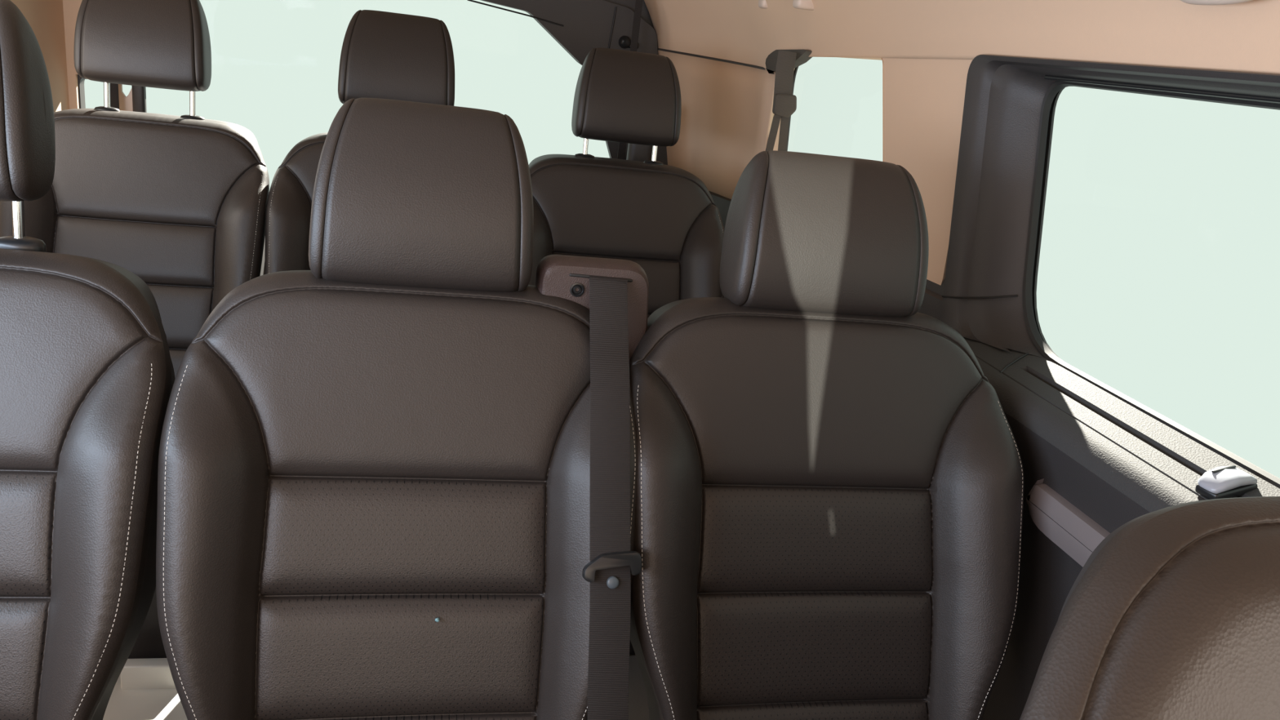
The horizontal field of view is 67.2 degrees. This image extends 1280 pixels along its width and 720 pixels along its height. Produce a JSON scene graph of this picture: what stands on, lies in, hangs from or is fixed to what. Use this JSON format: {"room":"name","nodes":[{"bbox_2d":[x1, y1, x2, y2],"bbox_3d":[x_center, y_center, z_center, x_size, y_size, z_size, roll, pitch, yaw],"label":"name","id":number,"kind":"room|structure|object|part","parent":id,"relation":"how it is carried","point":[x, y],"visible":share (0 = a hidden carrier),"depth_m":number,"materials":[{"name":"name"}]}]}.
{"room":"vehicle interior","nodes":[
{"label":"vehicle interior","id":0,"kind":"room"},
{"bbox_2d":[10,0,69,111],"bbox_3d":[-1.293,0.249,0.840,0.050,1.500,4.600,3,19,-13],"label":"wall","id":1,"kind":"structure","parent":0,"point":[45,18],"depth_m":2.69,"materials":[{"name":"beige"}]},
{"bbox_2d":[77,0,653,275],"bbox_3d":[-0.788,-0.579,3.133,2.070,1.760,0.040,3,19,-13],"label":"rear door","id":2,"kind":"structure","parent":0,"point":[612,147],"depth_m":3.08,"materials":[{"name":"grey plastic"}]},
{"bbox_2d":[62,0,82,109],"bbox_3d":[-1.552,-0.920,2.812,0.235,0.820,0.015,3,19,-13],"label":"trim","id":3,"kind":"structure","parent":2,"relation":"attached to","point":[70,7],"depth_m":2.79,"materials":[{"name":"beige plastic"}]},
{"bbox_2d":[466,0,563,26],"bbox_3d":[-0.384,-1.075,2.982,0.301,0.045,0.005,3,19,-13],"label":"trim","id":4,"kind":"structure","parent":2,"relation":"attached to","point":[476,2],"depth_m":2.98,"materials":[{"name":"black plastic"}]},
{"bbox_2d":[482,0,667,164],"bbox_3d":[-0.236,-0.949,3.085,0.748,0.580,0.045,3,19,-13],"label":"trim","id":5,"kind":"structure","parent":2,"relation":"attached to","point":[587,24],"depth_m":3.04,"materials":[{"name":"grey plastic"}]},
{"bbox_2d":[608,6,617,48],"bbox_3d":[-0.091,-1.041,3.057,0.017,0.155,0.006,3,19,-13],"label":"trim","id":6,"kind":"structure","parent":2,"relation":"attached to","point":[615,7],"depth_m":3.05,"materials":[{"name":"black plastic"}]},
{"bbox_2d":[618,35,638,48],"bbox_3d":[-0.034,-1.011,3.067,0.065,0.040,0.030,3,19,-13],"label":"anchor","id":7,"kind":"object","parent":2,"relation":"attached to","point":[624,42],"visible":0.81,"depth_m":3.06,"materials":[{"name":"black plastic"}]},
{"bbox_3d":[-0.046,-1.012,3.064,0.040,0.040,0.029,3,19,-13],"label":"knob","id":8,"kind":"part","parent":7,"relation":"part of","materials":[{"name":"black plastic"}]},
{"bbox_2d":[628,654,649,719],"bbox_3d":[-0.393,1.033,1.285,2.200,0.040,4.650,3,19,-13],"label":"floor","id":9,"kind":"structure","parent":0,"point":[638,708],"depth_m":2.19,"materials":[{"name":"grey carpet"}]},
{"bbox_2d":[0,0,175,719],"bbox_3d":[-0.805,0.354,0.923,0.555,1.367,0.864,3,19,-13],"label":"seat","id":10,"kind":"object","parent":9,"relation":"on","point":[87,377],"visible":1,"depth_m":1.08,"materials":[{"name":"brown leather"}]},
{"bbox_3d":[-0.748,-0.149,1.160,0.013,0.200,0.033,3,19,-13],"label":"post","id":11,"kind":"part","parent":10,"relation":"part of","materials":[{"name":"silver metal"}]},
{"bbox_3d":[-0.834,0.334,1.048,0.340,0.140,0.070,3,19,-13],"label":"cushion panel","id":12,"kind":"part","parent":10,"relation":"part of","materials":[{"name":"leather"}]},
{"bbox_3d":[-0.704,-0.295,1.097,0.045,0.221,0.130,3,19,-13],"label":"panel","id":13,"kind":"part","parent":10,"relation":"part of","materials":[{"name":"grey leather"}]},
{"bbox_3d":[-0.829,0.192,1.059,0.340,0.133,0.069,3,19,-13],"label":"cushion panel","id":14,"kind":"part","parent":10,"relation":"part of","materials":[{"name":"leather"}]},
{"bbox_3d":[-0.822,0.007,1.070,0.500,0.215,0.094,3,19,-13],"label":"panel","id":15,"kind":"part","parent":10,"relation":"part of","materials":[{"name":"grey leather"}]},
{"bbox_2d":[0,0,269,658],"bbox_3d":[-1.128,-0.079,2.069,0.555,1.395,0.874,3,19,-13],"label":"seat","id":16,"kind":"object","parent":9,"relation":"on","point":[179,203],"visible":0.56,"depth_m":2.19,"materials":[{"name":"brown leather"}]},
{"bbox_3d":[-1.246,-0.750,2.183,0.045,0.221,0.130,3,19,-13],"label":"panel","id":17,"kind":"part","parent":16,"relation":"part of","materials":[{"name":"brown leather"}]},
{"bbox_3d":[-1.249,-0.598,2.257,0.013,0.208,0.034,3,19,-13],"label":"post","id":18,"kind":"part","parent":16,"relation":"part of","materials":[{"name":"silver metal"}]},
{"bbox_3d":[-1.150,-0.245,2.199,0.340,0.133,0.069,3,19,-13],"label":"cushion panel","id":19,"kind":"part","parent":16,"relation":"part of","materials":[{"name":"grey leather"}]},
{"bbox_3d":[-1.176,0.432,2.165,0.420,0.360,0.360,3,19,-13],"label":"seat","id":20,"kind":"part","parent":16,"relation":"part of","materials":[{"name":"brown leather"}]},
{"bbox_3d":[-1.143,-0.430,2.209,0.500,0.215,0.096,3,19,-13],"label":"panel","id":21,"kind":"part","parent":16,"relation":"part of","materials":[{"name":"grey leather"}]},
{"bbox_3d":[-1.160,0.039,2.180,0.331,0.128,0.062,3,19,-13],"label":"cushion panel","id":22,"kind":"part","parent":16,"relation":"part of","materials":[{"name":"grey leather"}]},
{"bbox_3d":[-1.155,-0.103,2.188,0.340,0.140,0.069,3,19,-13],"label":"cushion panel","id":23,"kind":"part","parent":16,"relation":"part of","materials":[{"name":"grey leather"}]},
{"bbox_3d":[-1.069,-0.589,2.299,0.013,0.208,0.034,3,19,-13],"label":"post","id":24,"kind":"part","parent":16,"relation":"part of","materials":[{"name":"silver metal"}]},
{"bbox_3d":[-1.024,-0.739,2.235,0.045,0.221,0.130,3,19,-13],"label":"panel","id":25,"kind":"part","parent":16,"relation":"part of","materials":[{"name":"grey leather"}]},
{"bbox_2d":[102,657,187,719],"bbox_3d":[-0.987,0.703,1.879,0.220,0.064,0.380,3,19,-13],"label":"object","id":26,"kind":"structure","parent":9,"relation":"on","point":[144,689],"depth_m":1.98,"materials":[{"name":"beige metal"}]},
{"bbox_2d":[264,9,454,274],"bbox_3d":[-0.586,-0.053,2.195,0.555,1.399,0.874,3,19,-13],"label":"seat","id":27,"kind":"object","parent":9,"relation":"on","point":[384,55],"visible":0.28,"depth_m":2.28,"materials":[{"name":"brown leather"}]},
{"bbox_3d":[-0.601,-0.403,2.336,0.500,0.215,0.096,3,19,-13],"label":"panel","id":28,"kind":"part","parent":27,"relation":"part of","materials":[{"name":"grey leather"}]},
{"bbox_3d":[-0.696,-0.727,2.310,0.045,0.221,0.130,3,19,-13],"label":"panel","id":29,"kind":"part","parent":27,"relation":"part of","materials":[{"name":"grey leather"}]},
{"bbox_3d":[-0.474,-0.715,2.362,0.045,0.221,0.130,3,19,-13],"label":"panel","id":30,"kind":"part","parent":27,"relation":"part of","materials":[{"name":"grey leather"}]},
{"bbox_2d":[155,97,648,719],"bbox_3d":[-0.255,0.415,1.062,0.583,1.297,0.869,3,19,-13],"label":"seat","id":31,"kind":"object","parent":9,"relation":"on","point":[385,438],"visible":0.93,"depth_m":1.17,"materials":[{"name":"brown leather"}]},
{"bbox_3d":[-0.383,-0.212,1.196,0.045,0.221,0.130,3,19,-13],"label":"panel","id":32,"kind":"part","parent":31,"relation":"part of","materials":[{"name":"grey leather"}]},
{"bbox_3d":[-0.278,0.034,1.197,0.500,0.215,0.095,3,19,-13],"label":"panel","id":33,"kind":"part","parent":31,"relation":"part of","materials":[{"name":"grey leather"}]},
{"bbox_3d":[-0.289,0.361,1.175,0.340,0.140,0.070,3,19,-13],"label":"cushion panel","id":34,"kind":"part","parent":31,"relation":"part of","materials":[{"name":"leather"}]},
{"bbox_3d":[-0.284,0.219,1.186,0.340,0.133,0.069,3,19,-13],"label":"cushion panel","id":35,"kind":"part","parent":31,"relation":"part of","materials":[{"name":"leather"}]},
{"bbox_3d":[-0.294,0.502,1.166,0.331,0.131,0.062,3,19,-13],"label":"cushion panel","id":36,"kind":"part","parent":31,"relation":"part of","materials":[{"name":"leather"}]},
{"bbox_3d":[-0.160,-0.201,1.248,0.045,0.221,0.130,3,19,-13],"label":"panel","id":37,"kind":"part","parent":31,"relation":"part of","materials":[{"name":"grey leather"}]},
{"bbox_2d":[582,275,641,719],"bbox_3d":[-0.047,0.215,1.215,0.071,0.589,0.302,3,19,-13],"label":"belt","id":38,"kind":"object","parent":31,"relation":"hanging from","point":[611,564],"visible":1,"depth_m":1.16,"materials":[{"name":"woven fabric webbing"},{"name":"plastic"}]},
{"bbox_3d":[-0.033,0.246,1.147,0.071,0.037,0.025,3,19,-13],"label":"latch plate","id":39,"kind":"part","parent":38,"relation":"part of","materials":[{"name":"black plastic"}]},
{"bbox_2d":[528,47,724,654],"bbox_3d":[-0.040,-0.017,2.325,0.555,1.379,0.874,3,19,-13],"label":"seat","id":40,"kind":"object","parent":9,"relation":"on","point":[655,215],"visible":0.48,"depth_m":2.44,"materials":[{"name":"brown leather"}]},
{"bbox_3d":[-0.142,-0.680,2.446,0.045,0.221,0.130,3,19,-13],"label":"panel","id":41,"kind":"part","parent":40,"relation":"part of","materials":[{"name":"grey leather"}]},
{"bbox_3d":[-0.144,-0.536,2.518,0.013,0.192,0.032,3,19,-13],"label":"post","id":42,"kind":"part","parent":40,"relation":"part of","materials":[{"name":"silver metal"}]},
{"bbox_3d":[-0.061,-0.190,2.453,0.340,0.133,0.069,3,19,-13],"label":"cushion panel","id":43,"kind":"part","parent":40,"relation":"part of","materials":[{"name":"grey leather"}]},
{"bbox_3d":[-0.055,-0.375,2.463,0.500,0.215,0.096,3,19,-13],"label":"panel","id":44,"kind":"part","parent":40,"relation":"part of","materials":[{"name":"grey leather"}]},
{"bbox_3d":[-0.087,0.487,2.418,0.420,0.360,0.360,3,19,-13],"label":"seat","id":45,"kind":"part","parent":40,"relation":"part of","materials":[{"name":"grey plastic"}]},
{"bbox_3d":[0.036,-0.526,2.560,0.013,0.192,0.032,3,19,-13],"label":"post","id":46,"kind":"part","parent":40,"relation":"part of","materials":[{"name":"silver metal"}]},
{"bbox_3d":[0.080,-0.669,2.498,0.045,0.221,0.130,3,19,-13],"label":"panel","id":47,"kind":"part","parent":40,"relation":"part of","materials":[{"name":"grey leather"}]},
{"bbox_2d":[629,150,1023,719],"bbox_3d":[0.259,0.446,1.185,0.555,1.285,0.864,3,19,-13],"label":"seat","id":48,"kind":"object","parent":9,"relation":"on","point":[828,519],"visible":0.98,"depth_m":1.29,"materials":[{"name":"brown leather"}]},
{"bbox_3d":[0.145,-0.180,1.320,0.042,0.209,0.128,3,19,-13],"label":"panel","id":49,"kind":"part","parent":48,"relation":"part of","materials":[{"name":"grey leather"}]},
{"bbox_3d":[0.230,0.528,1.288,0.331,0.131,0.062,3,19,-13],"label":"cushion panel","id":50,"kind":"part","parent":48,"relation":"part of","materials":[{"name":"leather"}]},
{"bbox_3d":[0.247,0.061,1.319,0.500,0.215,0.095,3,19,-13],"label":"panel","id":51,"kind":"part","parent":48,"relation":"part of","materials":[{"name":"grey leather"}]},
{"bbox_3d":[0.235,0.387,1.297,0.340,0.140,0.070,3,19,-13],"label":"cushion panel","id":52,"kind":"part","parent":48,"relation":"part of","materials":[{"name":"leather"}]},
{"bbox_3d":[0.240,0.246,1.308,0.340,0.133,0.069,3,19,-13],"label":"cushion panel","id":53,"kind":"part","parent":48,"relation":"part of","materials":[{"name":"leather"}]},
{"bbox_3d":[0.376,-0.168,1.373,0.042,0.209,0.128,3,19,-13],"label":"panel","id":54,"kind":"part","parent":48,"relation":"part of","materials":[{"name":"grey leather"}]},
{"bbox_2d":[1019,496,1279,719],"bbox_3d":[0.425,0.773,0.361,0.678,1.220,0.792,3,19,-13],"label":"seat","id":55,"kind":"object","parent":9,"relation":"on","point":[1175,614],"visible":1,"depth_m":0.43,"materials":[{"name":"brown leather"}]},
{"bbox_3d":[0.424,0.245,0.480,0.636,0.299,0.169,3,19,-13],"label":"panel","id":56,"kind":"part","parent":55,"relation":"part of","materials":[{"name":"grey leather"}]},
{"bbox_2d":[657,49,775,199],"bbox_3d":[0.231,-0.720,2.961,0.099,0.409,0.623,-5,22,-32],"label":"wall","id":57,"kind":"structure","parent":0,"point":[726,116],"depth_m":2.95,"materials":[{"name":"beige"}]},
{"bbox_2d":[626,143,653,161],"bbox_3d":[-0.009,-0.581,2.986,0.075,0.420,0.050,3,19,-13],"label":"pillar","id":58,"kind":"structure","parent":57,"relation":"attached to","point":[641,153],"depth_m":2.94,"materials":[{"name":"grey plastic"}]},
{"bbox_2d":[657,48,764,69],"bbox_3d":[0.256,-0.890,2.829,0.063,0.043,0.725,-3,21,-29],"label":"trim","id":59,"kind":"structure","parent":57,"relation":"attached to","point":[659,49],"depth_m":2.92,"materials":[{"name":"grey plastic"}]},
{"bbox_2d":[765,48,812,151],"bbox_3d":[0.344,-0.638,2.581,0.092,0.385,0.294,3,19,-13],"label":"belt","id":60,"kind":"object","parent":57,"relation":"hanging from","point":[784,63],"visible":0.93,"depth_m":2.43,"materials":[{"name":"grey"}]},
{"bbox_2d":[709,57,973,320],"bbox_3d":[0.308,-0.097,2.581,0.336,1.456,1.725,3,19,-13],"label":"wall","id":61,"kind":"structure","parent":0,"point":[923,99],"depth_m":1.82,"materials":[{"name":"beige"}]},
{"bbox_2d":[768,57,884,161],"bbox_3d":[0.458,-0.569,2.334,0.038,0.333,0.785,3,19,-13],"label":"window","id":62,"kind":"structure","parent":61,"relation":"in","point":[776,143],"depth_m":2.16,"materials":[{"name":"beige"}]},
{"bbox_2d":[786,66,1065,358],"bbox_3d":[0.706,0.300,1.261,0.004,1.620,4.550,3,19,-13],"label":"trim","id":63,"kind":"structure","parent":61,"relation":"attached to","point":[1051,122],"depth_m":1.57,"materials":[{"name":"grey plastic"}]},
{"bbox_2d":[942,294,1017,298],"bbox_3d":[0.570,-0.108,1.637,0.022,0.044,0.144,-6,22,-35],"label":"trim","id":64,"kind":"structure","parent":61,"relation":"attached to","point":[1012,295],"depth_m":1.62,"materials":[{"name":"black plastic"}]},
{"bbox_2d":[1000,352,1028,373],"bbox_3d":[0.591,0.004,1.518,0.082,0.027,0.006,-9,24,-41],"label":"trim","id":65,"kind":"structure","parent":61,"relation":"attached to","point":[1026,353],"depth_m":1.52,"materials":[{"name":"black plastic"}]},
{"bbox_2d":[982,411,1150,719],"bbox_3d":[0.578,0.664,1.184,0.035,0.950,1.480,3,19,-13],"label":"wall panel","id":66,"kind":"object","parent":61,"relation":"in","point":[1048,574],"depth_m":1.34,"materials":[{"name":"grey plastic"}]},
{"bbox_3d":[0.638,0.323,0.999,0.035,0.068,0.779,3,19,-13],"label":"door pull","id":67,"kind":"part","parent":66,"relation":"part of","materials":[{"name":"grey plastic"}]},
{"bbox_2d":[962,336,1279,512],"bbox_3d":[0.686,0.190,1.038,0.120,0.062,1.480,3,19,-13],"label":"sill","id":68,"kind":"structure","parent":61,"relation":"attached to","point":[1151,463],"depth_m":1.28,"materials":[{"name":"grey plastic"}]},
{"bbox_2d":[941,54,1279,357],"bbox_3d":[0.734,-0.044,0.994,0.070,0.462,1.612,3,19,-13],"label":"window surround","id":69,"kind":"object","parent":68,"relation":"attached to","point":[1004,95],"visible":0.92,"depth_m":1.60,"materials":[{"name":"grey plastic"}]},
{"bbox_2d":[1022,75,1279,499],"bbox_3d":[0.779,-0.006,0.936,0.219,0.442,1.450,0,19,-21],"label":"window frame","id":70,"kind":"structure","parent":61,"relation":"in","point":[1223,482],"depth_m":1.32,"materials":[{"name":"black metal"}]},
{"bbox_2d":[644,0,1279,74],"bbox_3d":[-0.214,-0.452,0.797,1.987,0.368,4.555,3,19,-13],"label":"ceiling","id":71,"kind":"structure","parent":0,"point":[1243,37],"depth_m":1.63,"materials":[{"name":"beige fabric"}]},
{"bbox_2d":[110,83,119,109],"bbox_3d":[-1.495,-0.915,2.721,0.032,0.680,0.023,3,19,-13],"label":"belt","id":72,"kind":"object","parent":71,"relation":"hanging from","point":[114,99],"visible":0.2,"depth_m":2.77,"materials":[{"name":"black fabric"}]},
{"bbox_2d":[131,85,146,112],"bbox_3d":[-1.450,-0.916,2.774,0.034,0.860,0.030,3,19,-13],"label":"pillar","id":73,"kind":"structure","parent":71,"relation":"attached to","point":[139,93],"depth_m":2.81,"materials":[{"name":"grey plastic"}]},
{"bbox_2d":[118,84,133,111],"bbox_3d":[-1.495,-0.895,2.789,0.052,0.800,0.012,3,19,-13],"label":"trim panel","id":74,"kind":"object","parent":73,"relation":"attached to","point":[125,102],"visible":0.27,"depth_m":2.83,"materials":[{"name":"beige plastic"}]},
{"bbox_2d":[617,0,643,159],"bbox_3d":[-0.038,-0.826,3.012,0.022,0.681,0.051,8,18,3],"label":"belt","id":75,"kind":"object","parent":71,"relation":"hanging from","point":[638,4],"visible":0.48,"depth_m":2.96,"materials":[{"name":"black fabric"}]},
{"bbox_2d":[758,0,768,8],"bbox_3d":[0.348,-0.960,2.561,0.056,0.052,0.046,3,19,-13],"label":"clip","id":76,"kind":"object","parent":71,"relation":"attached to","point":[762,4],"visible":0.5,"depth_m":2.55,"materials":[{"name":"beige plastic"}]},
{"bbox_2d":[792,0,813,10],"bbox_3d":[0.401,-0.870,2.314,0.056,0.052,0.046,3,19,-13],"label":"clip","id":77,"kind":"object","parent":71,"relation":"attached to","point":[798,4],"visible":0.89,"depth_m":2.30,"materials":[{"name":"beige plastic"}]},
{"bbox_2d":[1180,0,1253,4],"bbox_3d":[0.669,-0.437,1.095,0.047,0.066,0.162,3,19,-13],"label":"handle","id":78,"kind":"object","parent":71,"relation":"attached to","point":[1189,2],"visible":1,"depth_m":1.09,"materials":[{"name":"beige plastic"}]}
]}

